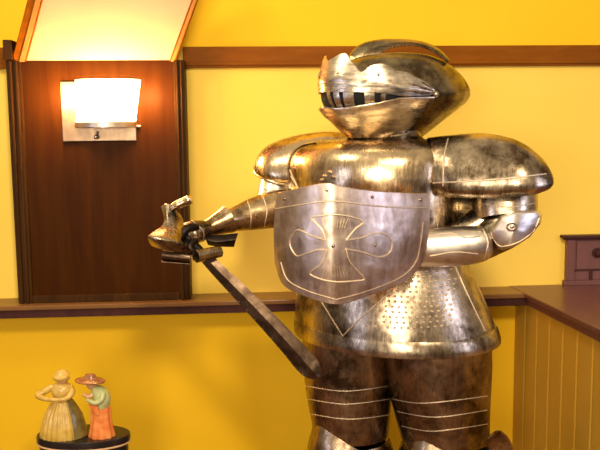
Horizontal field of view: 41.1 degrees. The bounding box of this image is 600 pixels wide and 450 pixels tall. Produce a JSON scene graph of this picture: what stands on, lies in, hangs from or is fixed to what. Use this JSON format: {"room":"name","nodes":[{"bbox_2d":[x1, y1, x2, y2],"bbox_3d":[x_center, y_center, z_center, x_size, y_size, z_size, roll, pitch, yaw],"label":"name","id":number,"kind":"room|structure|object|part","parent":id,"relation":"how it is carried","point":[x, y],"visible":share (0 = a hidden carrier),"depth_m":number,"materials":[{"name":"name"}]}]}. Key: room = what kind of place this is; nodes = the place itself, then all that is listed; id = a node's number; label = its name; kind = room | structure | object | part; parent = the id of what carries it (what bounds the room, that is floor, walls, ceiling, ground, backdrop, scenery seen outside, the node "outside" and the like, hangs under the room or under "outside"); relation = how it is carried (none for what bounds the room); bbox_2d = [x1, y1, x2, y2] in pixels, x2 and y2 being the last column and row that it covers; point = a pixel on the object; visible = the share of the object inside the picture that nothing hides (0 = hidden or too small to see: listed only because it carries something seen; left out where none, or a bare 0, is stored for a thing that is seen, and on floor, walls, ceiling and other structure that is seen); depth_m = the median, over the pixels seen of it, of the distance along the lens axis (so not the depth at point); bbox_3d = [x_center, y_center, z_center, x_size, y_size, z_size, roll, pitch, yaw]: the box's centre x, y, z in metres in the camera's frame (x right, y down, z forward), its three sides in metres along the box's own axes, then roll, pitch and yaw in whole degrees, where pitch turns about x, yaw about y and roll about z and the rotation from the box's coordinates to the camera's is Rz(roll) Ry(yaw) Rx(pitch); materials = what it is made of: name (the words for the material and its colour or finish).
{"room":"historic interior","nodes":[
{"label":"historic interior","id":0,"kind":"room"},
{"bbox_2d":[21,60,179,295],"bbox_3d":[-0.732,-0.162,3.005,0.568,0.890,0.097,-1,7,-4],"label":"wall","id":1,"kind":"structure","parent":0,"point":[95,206],"depth_m":2.96,"materials":[{"name":"brown wood"}]},
{"bbox_2d":[60,79,140,141],"bbox_3d":[-0.722,-0.412,2.880,0.290,0.219,0.110,-1,7,0],"label":"wall sconce","id":2,"kind":"object","parent":1,"relation":"attached to","point":[92,109],"visible":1,"depth_m":2.86,"materials":[{"name":"white glass"}]},
{"bbox_3d":[-0.695,-0.443,2.866,0.235,0.155,0.089,-1,7,0],"label":"lamp shade","id":3,"kind":"part","parent":2,"relation":"part of","materials":[{"name":"white glass"}]},
{"bbox_2d":[12,0,197,61],"bbox_3d":[-0.670,-0.770,2.826,0.734,0.370,0.293,-1,7,-4],"label":"trim","id":4,"kind":"structure","parent":1,"relation":"attached to","point":[30,3],"depth_m":2.81,"materials":[{"name":"brown wood"}]},
{"bbox_2d":[27,0,190,60],"bbox_3d":[-0.656,-0.751,2.804,0.689,0.330,0.228,-1,7,-4],"label":"ceiling","id":5,"kind":"structure","parent":0,"point":[65,30],"depth_m":2.83,"materials":[{"name":"paint"}]},
{"bbox_2d":[0,0,599,449],"bbox_3d":[0.193,-0.287,3.151,5.600,2.700,0.100,-1,7,-4],"label":"wall","id":6,"kind":"structure","parent":0,"point":[234,114],"depth_m":3.12,"materials":[{"name":"yellow paint"}]},
{"bbox_2d":[2,40,191,303],"bbox_3d":[-0.740,-0.195,2.986,0.639,0.961,0.127,-1,7,-4],"label":"trim","id":7,"kind":"structure","parent":6,"relation":"attached to","point":[13,68],"depth_m":2.94,"materials":[{"name":"brown wood"}]},
{"bbox_2d":[0,286,523,310],"bbox_3d":[0.207,0.275,3.093,5.600,0.018,0.150,-1,7,-4],"label":"trim","id":8,"kind":"structure","parent":6,"relation":"attached to","point":[214,299],"depth_m":2.99,"materials":[{"name":"brown wood"}]},
{"bbox_2d":[0,298,525,318],"bbox_3d":[0.207,0.298,3.100,5.600,0.031,0.140,-1,7,-4],"label":"trim","id":9,"kind":"structure","parent":6,"relation":"attached to","point":[512,301],"depth_m":2.98,"materials":[{"name":"brown wood"}]},
{"bbox_2d":[0,45,599,68],"bbox_3d":[0.194,-0.641,3.045,5.600,0.078,0.028,-1,7,-4],"label":"trim","id":10,"kind":"structure","parent":6,"relation":"attached to","point":[474,55],"depth_m":3.05,"materials":[{"name":"brown wood"}]},
{"bbox_2d":[513,305,599,449],"bbox_3d":[1.243,0.746,2.590,0.553,0.759,1.443,-2,7,-8],"label":"wainscoting","id":11,"kind":"structure","parent":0,"point":[556,404],"depth_m":2.89,"materials":[{"name":"paint"}]},
{"bbox_2d":[509,284,599,341],"bbox_3d":[1.245,0.343,2.543,0.620,0.049,1.443,-2,7,-8],"label":"countertop","id":12,"kind":"structure","parent":11,"relation":"on","point":[577,307],"depth_m":2.90,"materials":[{"name":"brown wood"}]},
{"bbox_2d":[560,234,599,285],"bbox_3d":[1.271,0.138,3.197,0.464,0.203,0.047,-1,7,-4],"label":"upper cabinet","id":13,"kind":"object","parent":12,"relation":"on","point":[582,251],"visible":1,"depth_m":3.19,"materials":[{"name":"brown wood"}]},
{"bbox_3d":[1.272,0.197,3.206,0.360,0.043,0.006,-1,7,-4],"label":"moulding","id":14,"kind":"part","parent":13,"relation":"part of","materials":[{"name":"brown wood"}]},
{"bbox_3d":[1.271,0.118,3.197,0.340,0.112,0.006,-1,7,-4],"label":"drawer","id":15,"kind":"part","parent":13,"relation":"part of","materials":[{"name":"brown wood"}]},
{"bbox_3d":[1.184,0.112,3.176,0.042,0.042,0.024,-1,7,0],"label":"knob","id":16,"kind":"part","parent":13,"relation":"part of","materials":[{"name":"brown wood"}]},
{"bbox_3d":[0.264,1.286,1.564,6.500,0.050,5.200,-1,7,0],"label":"floor","id":17,"kind":"structure","parent":0,"visible":0},
{"bbox_2d":[36,424,130,449],"bbox_3d":[-0.715,0.913,2.676,0.312,0.448,0.174,-1,7,0],"label":"stand","id":18,"kind":"object","parent":17,"relation":"on","point":[120,441],"visible":0.56,"depth_m":2.59,"materials":[{"name":"black paint"}]},
{"bbox_2d":[35,369,87,441],"bbox_3d":[-0.782,0.582,2.625,0.163,0.222,0.121,-1,7,0],"label":"figurine","id":19,"kind":"object","parent":18,"relation":"on","point":[63,420],"visible":1,"depth_m":2.60,"materials":[{"name":"yellow ceramic"}]},
{"bbox_3d":[-0.816,0.546,2.603,0.095,0.049,0.054,-1,7,0],"label":"arm","id":20,"kind":"part","parent":19,"relation":"part of","materials":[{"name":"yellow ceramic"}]},
{"bbox_3d":[-0.751,0.545,2.599,0.034,0.046,0.057,2,7,23],"label":"arm","id":21,"kind":"part","parent":19,"relation":"part of","materials":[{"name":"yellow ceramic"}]},
{"bbox_2d":[74,373,115,439],"bbox_3d":[-0.669,0.588,2.609,0.126,0.213,0.083,-1,7,0],"label":"figurine","id":22,"kind":"object","parent":18,"relation":"on","point":[101,424],"visible":1,"depth_m":2.59,"materials":[{"name":"orange ceramic"}]},
{"bbox_3d":[-0.685,0.554,2.597,0.040,0.022,0.017,-5,8,-32],"label":"arm","id":23,"kind":"part","parent":22,"relation":"part of","materials":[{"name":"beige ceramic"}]},
{"bbox_3d":[-0.656,0.560,2.577,0.063,0.040,0.030,-4,8,-25],"label":"arm","id":24,"kind":"part","parent":22,"relation":"part of","materials":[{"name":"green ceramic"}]},
{"bbox_2d":[176,39,553,449],"bbox_3d":[0.173,0.289,2.509,1.086,1.708,0.639,-1,7,0],"label":"suit","id":25,"kind":"object","parent":17,"relation":"on","point":[424,344],"visible":0.9,"depth_m":2.31,"materials":[{"name":"metal"}]},
{"bbox_3d":[-0.311,0.021,2.370,0.098,0.073,0.070,-4,8,-27],"label":"hand plate","id":26,"kind":"part","parent":25,"relation":"part of","materials":[{"name":"metal"}]},
{"bbox_2d":[148,195,320,379],"bbox_3d":[-0.184,0.186,2.312,0.486,0.541,0.136,-1,7,0],"label":"sword","id":27,"kind":"object","parent":25,"relation":"attached to","point":[167,238],"visible":0.98,"depth_m":2.33,"materials":[{"name":"metal"}]},
{"bbox_3d":[-0.119,0.263,2.346,0.361,0.379,0.017,1,7,10],"label":"blade","id":28,"kind":"part","parent":27,"relation":"part of","materials":[{"name":"metal"}]},
{"bbox_3d":[-0.127,-0.045,2.507,0.282,0.124,0.118,-4,8,-29],"label":"forearm plate","id":29,"kind":"part","parent":25,"relation":"part of","materials":[{"name":"metal"}]},
{"bbox_3d":[-0.074,-0.127,2.596,0.120,0.167,0.155,4,8,35],"label":"arm plate","id":30,"kind":"part","parent":25,"relation":"part of","materials":[{"name":"metal"}]},
{"bbox_3d":[0.149,0.491,2.576,0.289,0.366,0.278,-1,7,0],"label":"thigh plate","id":31,"kind":"part","parent":25,"relation":"part of","materials":[{"name":"metal"}]},
{"bbox_3d":[0.165,0.738,2.566,0.288,0.238,0.223,-1,7,0],"label":"knee plate","id":32,"kind":"part","parent":25,"relation":"part of","materials":[{"name":"silver metal"}]},
{"bbox_2d":[274,183,429,304],"bbox_3d":[0.146,0.042,2.106,0.425,0.315,0.139,-1,7,-5],"label":"shield","id":33,"kind":"object","parent":25,"relation":"attached to","point":[335,244],"visible":1,"depth_m":2.07,"materials":[{"name":"metal"}]},
{"bbox_3d":[0.168,0.885,2.632,0.229,0.376,0.245,-1,7,0],"label":"shin plate","id":34,"kind":"part","parent":25,"relation":"part of","materials":[{"name":"metal"}]},
{"bbox_3d":[0.176,-0.315,2.364,0.255,0.115,0.374,-5,8,-32],"label":"jaw plate","id":35,"kind":"part","parent":25,"relation":"part of","materials":[{"name":"metal"}]},
{"bbox_3d":[0.289,0.188,2.510,0.613,0.231,0.557,-1,7,0],"label":"skirt plate","id":36,"kind":"part","parent":25,"relation":"part of","materials":[{"name":"metal"}]},
{"bbox_3d":[0.439,0.759,2.482,0.320,0.240,0.197,2,7,19],"label":"knee plate","id":37,"kind":"part","parent":25,"relation":"part of","materials":[{"name":"silver metal"}]},
{"bbox_3d":[0.425,0.486,2.516,0.348,0.371,0.327,-1,7,0],"label":"thigh plate","id":38,"kind":"part","parent":25,"relation":"part of","materials":[{"name":"metal"}]},
{"bbox_3d":[0.366,0.062,2.255,0.356,0.116,0.108,-1,7,0],"label":"forearm plate","id":39,"kind":"part","parent":25,"relation":"part of","materials":[{"name":"metal"}]},
{"bbox_3d":[0.495,-0.056,2.423,0.237,0.210,0.148,3,8,31],"label":"underarm plate","id":40,"kind":"part","parent":25,"relation":"part of","materials":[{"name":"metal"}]},
{"bbox_3d":[0.590,-0.072,2.307,0.193,0.158,0.190,-1,7,0],"label":"arm plate","id":41,"kind":"part","parent":25,"relation":"part of","materials":[{"name":"metal"}]},
{"bbox_3d":[0.601,0.017,2.200,0.152,0.113,0.074,-1,7,0],"label":"elbow plate","id":42,"kind":"part","parent":25,"relation":"part of","materials":[{"name":"metal"}]}
]}

